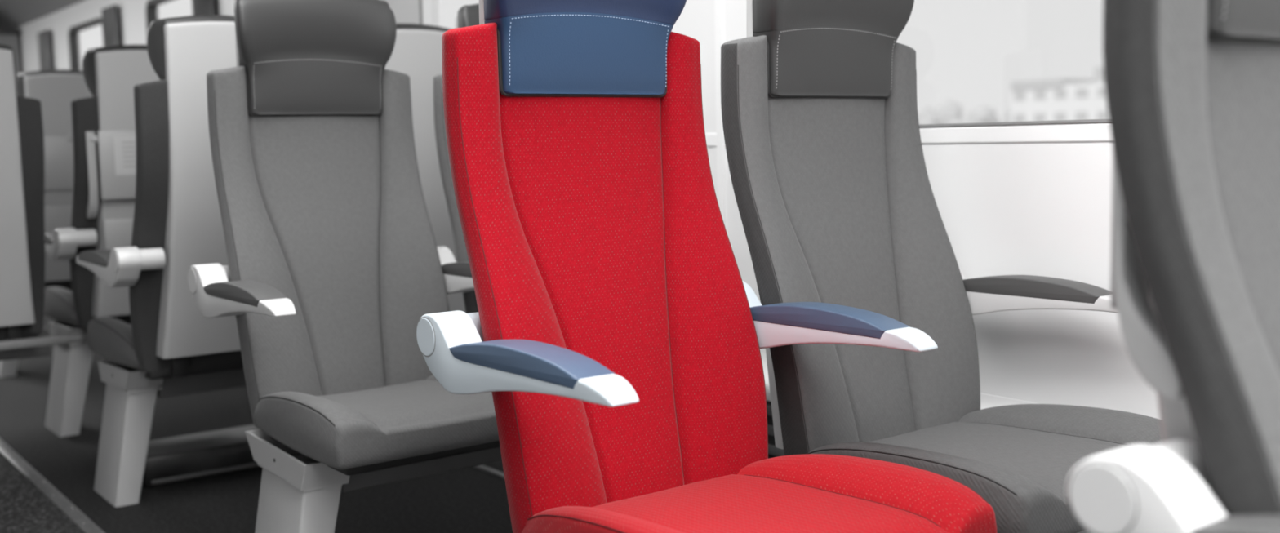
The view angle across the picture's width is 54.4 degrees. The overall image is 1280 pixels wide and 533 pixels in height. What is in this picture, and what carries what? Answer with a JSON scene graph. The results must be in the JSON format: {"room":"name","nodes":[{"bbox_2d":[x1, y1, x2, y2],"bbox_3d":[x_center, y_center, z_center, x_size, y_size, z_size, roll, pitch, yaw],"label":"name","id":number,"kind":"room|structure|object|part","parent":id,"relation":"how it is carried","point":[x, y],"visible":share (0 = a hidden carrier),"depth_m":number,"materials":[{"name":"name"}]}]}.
{"room":"train carriage","nodes":[
{"label":"train carriage","id":0,"kind":"room"},
{"bbox_2d":[0,27,21,75],"bbox_3d":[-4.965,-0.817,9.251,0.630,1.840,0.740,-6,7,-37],"label":"window","id":1,"kind":"structure","parent":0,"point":[8,37],"depth_m":9.04,"materials":[{"name":"grey"}]},
{"bbox_2d":[0,314,512,532],"bbox_3d":[-2.145,0.658,3.462,3.332,0.050,14.000,-6,7,-37],"label":"floor","id":2,"kind":"structure","parent":0,"point":[472,500],"depth_m":3.45,"materials":[{"name":"carpet"}]},
{"bbox_2d":[0,44,81,360],"bbox_3d":[-2.152,-0.050,3.883,0.559,1.274,0.774,-6,7,-37],"label":"seat","id":3,"kind":"object","parent":2,"relation":"on","point":[22,155],"visible":1,"depth_m":3.80,"materials":[{"name":"grey plastic"}]},
{"bbox_3d":[-2.061,-0.147,3.773,0.474,0.762,0.214,-6,7,-37],"label":"backrest","id":4,"kind":"part","parent":3,"relation":"part of","materials":[{"name":"grey plastic"}]},
{"bbox_3d":[-1.888,0.234,3.646,0.465,0.023,0.040,-6,7,-37],"label":"carrier rail","id":5,"kind":"part","parent":3,"relation":"part of","materials":[{"name":"grey metal"}]},
{"bbox_2d":[0,452,84,532],"bbox_3d":[-2.657,0.681,3.074,2.048,0.003,14.000,-6,7,-37],"label":"carpet","id":6,"kind":"structure","parent":2,"relation":"on","point":[24,508],"depth_m":3.27,"materials":[{"name":"grey carpet"}]},
{"bbox_2d":[0,69,93,377],"bbox_3d":[-2.520,-0.191,5.363,0.554,1.274,0.660,-6,7,-37],"label":"seat","id":7,"kind":"object","parent":2,"relation":"on","point":[55,90],"visible":0.13,"depth_m":5.07,"materials":[{"name":"grey plastic"}]},
{"bbox_3d":[-2.701,0.300,5.330,0.132,0.310,0.230,-6,7,-37],"label":"leg","id":8,"kind":"part","parent":7,"relation":"part of","materials":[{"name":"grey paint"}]},
{"bbox_3d":[-2.392,-0.285,5.210,0.474,0.762,0.214,-6,7,-37],"label":"backrest","id":9,"kind":"part","parent":7,"relation":"part of","materials":[{"name":"grey fabric"}]},
{"bbox_2d":[0,438,104,532],"bbox_3d":[-1.827,0.599,3.699,0.036,0.008,14.000,-6,7,-37],"label":"floor strip","id":10,"kind":"object","parent":2,"relation":"on","point":[87,526],"visible":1,"depth_m":3.42,"materials":[{"name":"metal"}]},
{"bbox_2d":[44,44,159,436],"bbox_3d":[-1.752,-0.095,4.255,0.554,1.274,0.660,-6,7,-37],"label":"seat","id":11,"kind":"object","parent":2,"relation":"on","point":[104,124],"visible":0.5,"depth_m":3.94,"materials":[{"name":"grey plastic"}]},
{"bbox_2d":[44,286,78,326],"bbox_3d":[-1.786,0.117,4.356,0.494,0.109,0.489,-6,7,-37],"label":"seat cushion","id":12,"kind":"object","parent":11,"relation":"on","point":[60,304],"depth_m":4.17,"materials":[{"name":"grey fabric"}]},
{"bbox_3d":[-1.922,-0.081,4.069,0.055,0.104,0.468,-6,7,-37],"label":"armrest","id":13,"kind":"part","parent":11,"relation":"part of","materials":[{"name":"white plastic"}]},
{"bbox_3d":[-1.933,0.396,4.222,0.132,0.310,0.230,-6,7,-37],"label":"leg","id":14,"kind":"part","parent":11,"relation":"part of","materials":[{"name":"grey paint"}]},
{"bbox_3d":[-1.728,-0.287,3.914,0.026,0.273,0.061,-6,7,-37],"label":"hinge arm","id":15,"kind":"part","parent":11,"relation":"part of","materials":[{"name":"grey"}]},
{"bbox_3d":[-1.624,-0.189,4.102,0.474,0.762,0.214,-6,7,-37],"label":"backrest","id":16,"kind":"part","parent":11,"relation":"part of","materials":[{"name":"grey plastic"}]},
{"bbox_2d":[122,142,136,167],"bbox_3d":[-1.560,-0.359,3.970,0.170,0.079,0.001,-6,7,-37],"label":"print","id":17,"kind":"object","parent":11,"relation":"attached to","point":[129,155],"depth_m":3.93,"materials":[{"name":"grey paper"}]},
{"bbox_2d":[75,14,246,506],"bbox_3d":[-1.227,-0.024,3.437,0.554,1.274,0.644,-6,7,-37],"label":"seat","id":18,"kind":"object","parent":2,"relation":"on","point":[168,348],"visible":0.58,"depth_m":3.15,"materials":[{"name":"grey plastic"}]},
{"bbox_3d":[-1.392,-0.009,3.245,0.055,0.104,0.468,-6,7,-37],"label":"armrest","id":19,"kind":"part","parent":18,"relation":"part of","materials":[{"name":"white plastic"}]},
{"bbox_2d":[87,316,138,368],"bbox_3d":[-1.256,0.189,3.531,0.494,0.109,0.489,-6,7,-37],"label":"seat cushion","id":20,"kind":"object","parent":18,"relation":"on","point":[114,340],"depth_m":3.36,"materials":[{"name":"grey fabric"}]},
{"bbox_3d":[-1.403,0.469,3.397,0.132,0.310,0.230,-6,7,-37],"label":"leg","id":21,"kind":"part","parent":18,"relation":"part of","materials":[{"name":"grey paint"}]},
{"bbox_3d":[-1.094,-0.117,3.277,0.474,0.762,0.214,-6,7,-37],"label":"backrest","id":22,"kind":"part","parent":18,"relation":"part of","materials":[{"name":"grey plastic"}]},
{"bbox_2d":[384,23,466,312],"bbox_3d":[-0.781,-0.201,3.761,0.556,1.004,0.644,-6,7,-37],"label":"seat","id":23,"kind":"object","parent":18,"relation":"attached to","point":[416,53],"visible":0.09,"depth_m":3.48,"materials":[{"name":"grey fabric"}]},
{"bbox_2d":[142,424,306,486],"bbox_3d":[-1.071,0.532,3.826,0.940,0.085,0.223,-6,7,-37],"label":"heater","id":24,"kind":"object","parent":2,"relation":"on","point":[200,455],"visible":0.25,"depth_m":3.58,"materials":[{"name":"grey metal"}]},
{"bbox_2d":[187,0,502,532],"bbox_3d":[-0.538,0.052,2.551,0.588,1.274,0.644,-6,7,-37],"label":"seat","id":25,"kind":"object","parent":2,"relation":"on","point":[335,261],"visible":0.86,"depth_m":2.65,"materials":[{"name":"grey fabric"}]},
{"bbox_3d":[-0.782,0.060,2.434,0.055,0.104,0.468,-6,7,-37],"label":"armrest","id":26,"kind":"part","parent":25,"relation":"part of","materials":[{"name":"white plastic"}]},
{"bbox_3d":[-0.677,0.551,2.435,0.132,0.310,0.230,-6,7,-37],"label":"leg","id":27,"kind":"part","parent":25,"relation":"part of","materials":[{"name":"grey paint"}]},
{"bbox_3d":[-0.704,-0.378,2.717,0.311,0.098,0.010,-6,7,-37],"label":"edge trim","id":28,"kind":"part","parent":25,"relation":"part of","materials":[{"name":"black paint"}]},
{"bbox_3d":[-0.661,-0.068,2.700,0.474,0.762,0.214,-6,7,-37],"label":"backrest","id":29,"kind":"part","parent":25,"relation":"part of","materials":[{"name":"grey fabric"}]},
{"bbox_2d":[253,374,499,469],"bbox_3d":[-0.486,0.276,2.511,0.494,0.109,0.489,-6,7,-37],"label":"seat cushion","id":30,"kind":"object","parent":25,"relation":"on","point":[336,421],"depth_m":2.34,"materials":[{"name":"grey fabric"}]},
{"bbox_3d":[-0.359,0.019,2.751,0.055,0.104,0.468,-6,7,-37],"label":"armrest","id":31,"kind":"part","parent":25,"relation":"part of","materials":[{"name":"white plastic"}]},
{"bbox_2d":[432,3,479,313],"bbox_3d":[-0.106,-0.125,2.864,0.556,1.004,0.644,-6,7,-37],"label":"seat","id":32,"kind":"object","parent":25,"relation":"attached to","point":[467,15],"visible":0.08,"depth_m":2.90,"materials":[{"name":"grey plastic"}]},
{"bbox_2d":[474,465,504,479],"bbox_3d":[-0.191,0.611,3.251,0.020,0.006,1.210,-6,7,-37],"label":"track","id":33,"kind":"object","parent":2,"relation":"on","point":[483,468],"visible":0.02,"depth_m":3.55,"materials":[{"name":"metal"}]},
{"bbox_2d":[416,0,996,532],"bbox_3d":[0.086,0.121,1.730,0.588,1.274,0.644,-6,7,-37],"label":"seat","id":34,"kind":"object","parent":2,"relation":"on","point":[616,335],"visible":1,"depth_m":1.84,"materials":[{"name":"red fabric"}]},
{"bbox_3d":[-0.158,0.130,1.613,0.055,0.104,0.468,-6,7,-37],"label":"armrest","id":35,"kind":"part","parent":34,"relation":"part of","materials":[{"name":"white plastic"}]},
{"bbox_3d":[-0.080,-0.308,1.897,0.311,0.098,0.010,-6,7,-37],"label":"edge trim","id":36,"kind":"part","parent":34,"relation":"part of","materials":[{"name":"blue leather"}]},
{"bbox_3d":[-0.037,0.002,1.879,0.474,0.762,0.214,-6,7,-37],"label":"backrest","id":37,"kind":"part","parent":34,"relation":"part of","materials":[{"name":"red fabric"}]},
{"bbox_2d":[521,453,996,532],"bbox_3d":[0.138,0.346,1.691,0.494,0.109,0.489,-6,7,-37],"label":"seat cushion","id":38,"kind":"object","parent":34,"relation":"on","point":[594,493],"depth_m":1.72,"materials":[{"name":"red fabric"}]},
{"bbox_3d":[0.265,0.089,1.931,0.055,0.104,0.468,-6,7,-37],"label":"armrest","id":39,"kind":"part","parent":34,"relation":"part of","materials":[{"name":"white plastic"}]},
{"bbox_2d":[720,0,1163,532],"bbox_3d":[0.518,-0.055,2.044,0.556,1.004,0.644,-6,7,-37],"label":"seat","id":40,"kind":"object","parent":34,"relation":"attached to","point":[835,199],"visible":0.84,"depth_m":2.16,"materials":[{"name":"grey fabric"}]},
{"bbox_3d":[0.342,-0.348,2.215,0.311,0.098,0.010,-6,7,-37],"label":"edge trim","id":41,"kind":"part","parent":40,"relation":"part of","materials":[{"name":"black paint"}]},
{"bbox_3d":[0.385,-0.038,2.197,0.474,0.762,0.214,-6,7,-37],"label":"backrest","id":42,"kind":"part","parent":40,"relation":"part of","materials":[{"name":"grey fabric"}]},
{"bbox_2d":[808,404,1163,532],"bbox_3d":[0.560,0.305,2.009,0.494,0.109,0.489,-6,7,-37],"label":"seat cushion","id":43,"kind":"object","parent":40,"relation":"on","point":[1020,459],"depth_m":2.00,"materials":[{"name":"grey fabric"}]},
{"bbox_3d":[0.687,0.049,2.249,0.055,0.104,0.468,-6,7,-37],"label":"armrest","id":44,"kind":"part","parent":40,"relation":"part of","materials":[{"name":"white plastic"}]},
{"bbox_2d":[1066,0,1279,532],"bbox_3d":[0.709,0.194,0.884,0.554,1.274,0.660,-6,7,-37],"label":"seat","id":45,"kind":"object","parent":2,"relation":"on","point":[1193,86],"visible":1,"depth_m":0.93,"materials":[{"name":"grey fabric"}]},
{"bbox_3d":[0.483,0.202,0.771,0.055,0.104,0.468,-6,7,-37],"label":"armrest","id":46,"kind":"part","parent":45,"relation":"part of","materials":[{"name":"white plastic"}]},
{"bbox_3d":[0.404,-0.035,0.976,0.026,0.273,0.061,-6,7,-37],"label":"hinge arm","id":47,"kind":"part","parent":45,"relation":"part of","materials":[{"name":"grey plastic"}]},
{"bbox_3d":[0.561,-0.236,1.054,0.311,0.098,0.010,-6,7,-37],"label":"edge trim","id":48,"kind":"part","parent":45,"relation":"part of","materials":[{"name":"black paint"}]},
{"bbox_2d":[16,0,1159,419],"bbox_3d":[-0.818,-0.621,4.363,0.060,1.460,14.000,-6,7,-37],"label":"wall","id":49,"kind":"structure","parent":0,"point":[1044,209],"depth_m":2.36,"materials":[{"name":"white plastic"}]},
{"bbox_2d":[0,0,84,28],"bbox_3d":[-1.055,-1.465,4.111,0.610,0.280,14.000,-6,7,-37],"label":"ceiling","id":50,"kind":"structure","parent":49,"relation":"attached to","point":[14,14],"depth_m":8.60,"materials":[{"name":"grey"}]},
{"bbox_2d":[37,29,52,70],"bbox_3d":[-4.029,-1.217,8.461,0.030,0.755,0.330,-6,7,-37],"label":"curtain","id":51,"kind":"object","parent":49,"relation":"hanging from","point":[43,37],"visible":0.43,"depth_m":8.40,"materials":[{"name":"grey fabric"}]},
{"bbox_2d":[68,17,103,70],"bbox_3d":[-3.377,-1.107,7.683,0.051,0.787,0.854,-6,7,-37],"label":"window","id":52,"kind":"structure","parent":49,"relation":"in","point":[73,31],"depth_m":7.96,"materials":[{"name":"grey plastic"}]},
{"bbox_2d":[101,4,119,46],"bbox_3d":[-3.018,-1.104,7.131,0.030,0.755,0.320,-6,7,-37],"label":"curtain","id":53,"kind":"object","parent":49,"relation":"hanging from","point":[109,14],"visible":0.2,"depth_m":7.07,"materials":[{"name":"grey fabric"}]},
{"bbox_2d":[145,0,173,32],"bbox_3d":[-2.356,-0.993,6.341,0.051,0.787,0.814,-6,7,-37],"label":"window","id":54,"kind":"structure","parent":49,"relation":"in","point":[151,7],"depth_m":6.60,"materials":[{"name":"grey plastic"}]},
{"bbox_2d":[191,0,215,15],"bbox_3d":[-2.039,-0.994,5.845,0.030,0.755,0.300,-6,7,-37],"label":"curtain","id":55,"kind":"object","parent":49,"relation":"hanging from","point":[199,6],"visible":0.02,"depth_m":5.80,"materials":[{"name":"grey fabric"}]},
{"bbox_2d":[418,0,422,24],"bbox_3d":[-0.353,-0.774,3.708,0.051,0.777,1.204,-6,7,-37],"label":"window","id":56,"kind":"structure","parent":49,"relation":"in","point":[420,1],"depth_m":4.17,"materials":[{"name":"grey"}]},
{"bbox_2d":[714,0,726,230],"bbox_3d":[0.191,-0.517,2.982,0.008,1.430,0.025,-6,7,-37],"label":"trim","id":57,"kind":"structure","parent":49,"relation":"attached to","point":[718,4],"depth_m":3.00,"materials":[{"name":"white"}]},
{"bbox_2d":[766,400,784,458],"bbox_3d":[0.170,0.461,3.002,0.012,0.340,0.840,-6,7,-37],"label":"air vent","id":58,"kind":"object","parent":49,"relation":"attached to","point":[773,451],"visible":0.02,"depth_m":2.82,"materials":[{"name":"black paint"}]},
{"bbox_2d":[705,123,1111,146],"bbox_3d":[-0.831,-0.422,4.369,0.024,0.032,14.000,-6,7,-37],"label":"trim","id":59,"kind":"structure","parent":49,"relation":"attached to","point":[1081,132],"depth_m":2.33,"materials":[{"name":"white"}]},
{"bbox_2d":[760,353,1087,532],"bbox_3d":[-0.845,0.294,4.420,0.095,0.430,14.000,-6,7,-37],"label":"trim","id":60,"kind":"structure","parent":49,"relation":"attached to","point":[987,401],"depth_m":2.43,"materials":[{"name":"white plastic"}]},
{"bbox_2d":[919,119,1109,127],"bbox_3d":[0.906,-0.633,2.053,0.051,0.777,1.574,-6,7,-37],"label":"window sill","id":61,"kind":"structure","parent":49,"relation":"in","point":[1084,120],"depth_m":2.33,"materials":[{"name":"grey plastic"}]},
{"label":"outside","id":62,"kind":"structure","parent":0,"visible":0},
{"bbox_3d":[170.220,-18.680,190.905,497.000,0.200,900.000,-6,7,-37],"label":"ground","id":63,"kind":"structure","parent":62,"visible":0},
{"bbox_2d":[917,106,939,124],"bbox_3d":[43.856,-20.250,189.966,4.903,8.273,6.118,-6,7,-37],"label":"tree","id":64,"kind":"object","parent":63,"relation":"on","point":[926,116],"visible":0.3,"depth_m":187.93,"materials":[{"name":"white plant"}]},
{"bbox_2d":[935,99,999,124],"bbox_3d":[48.132,-20.171,183.780,6.584,9.181,9.395,-6,7,-37],"label":"tree","id":65,"kind":"object","parent":63,"relation":"on","point":[950,111],"visible":0.46,"depth_m":183.12,"materials":[{"name":"white plant"}]},
{"bbox_2d":[1002,108,1010,121],"bbox_3d":[53.629,-18.725,176.282,4.811,7.583,5.983,-6,7,-37],"label":"tree","id":66,"kind":"object","parent":63,"relation":"on","point":[1007,114],"visible":0.04,"depth_m":176.54,"materials":[{"name":"white plant"}]},
{"bbox_2d":[1010,66,1108,121],"bbox_3d":[56.495,-17.816,147.643,10.200,11.400,22.600,-6,7,-37],"label":"apartment block","id":67,"kind":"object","parent":63,"relation":"on","point":[1057,99],"visible":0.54,"depth_m":148.12,"materials":[{"name":"white"}]}
]}

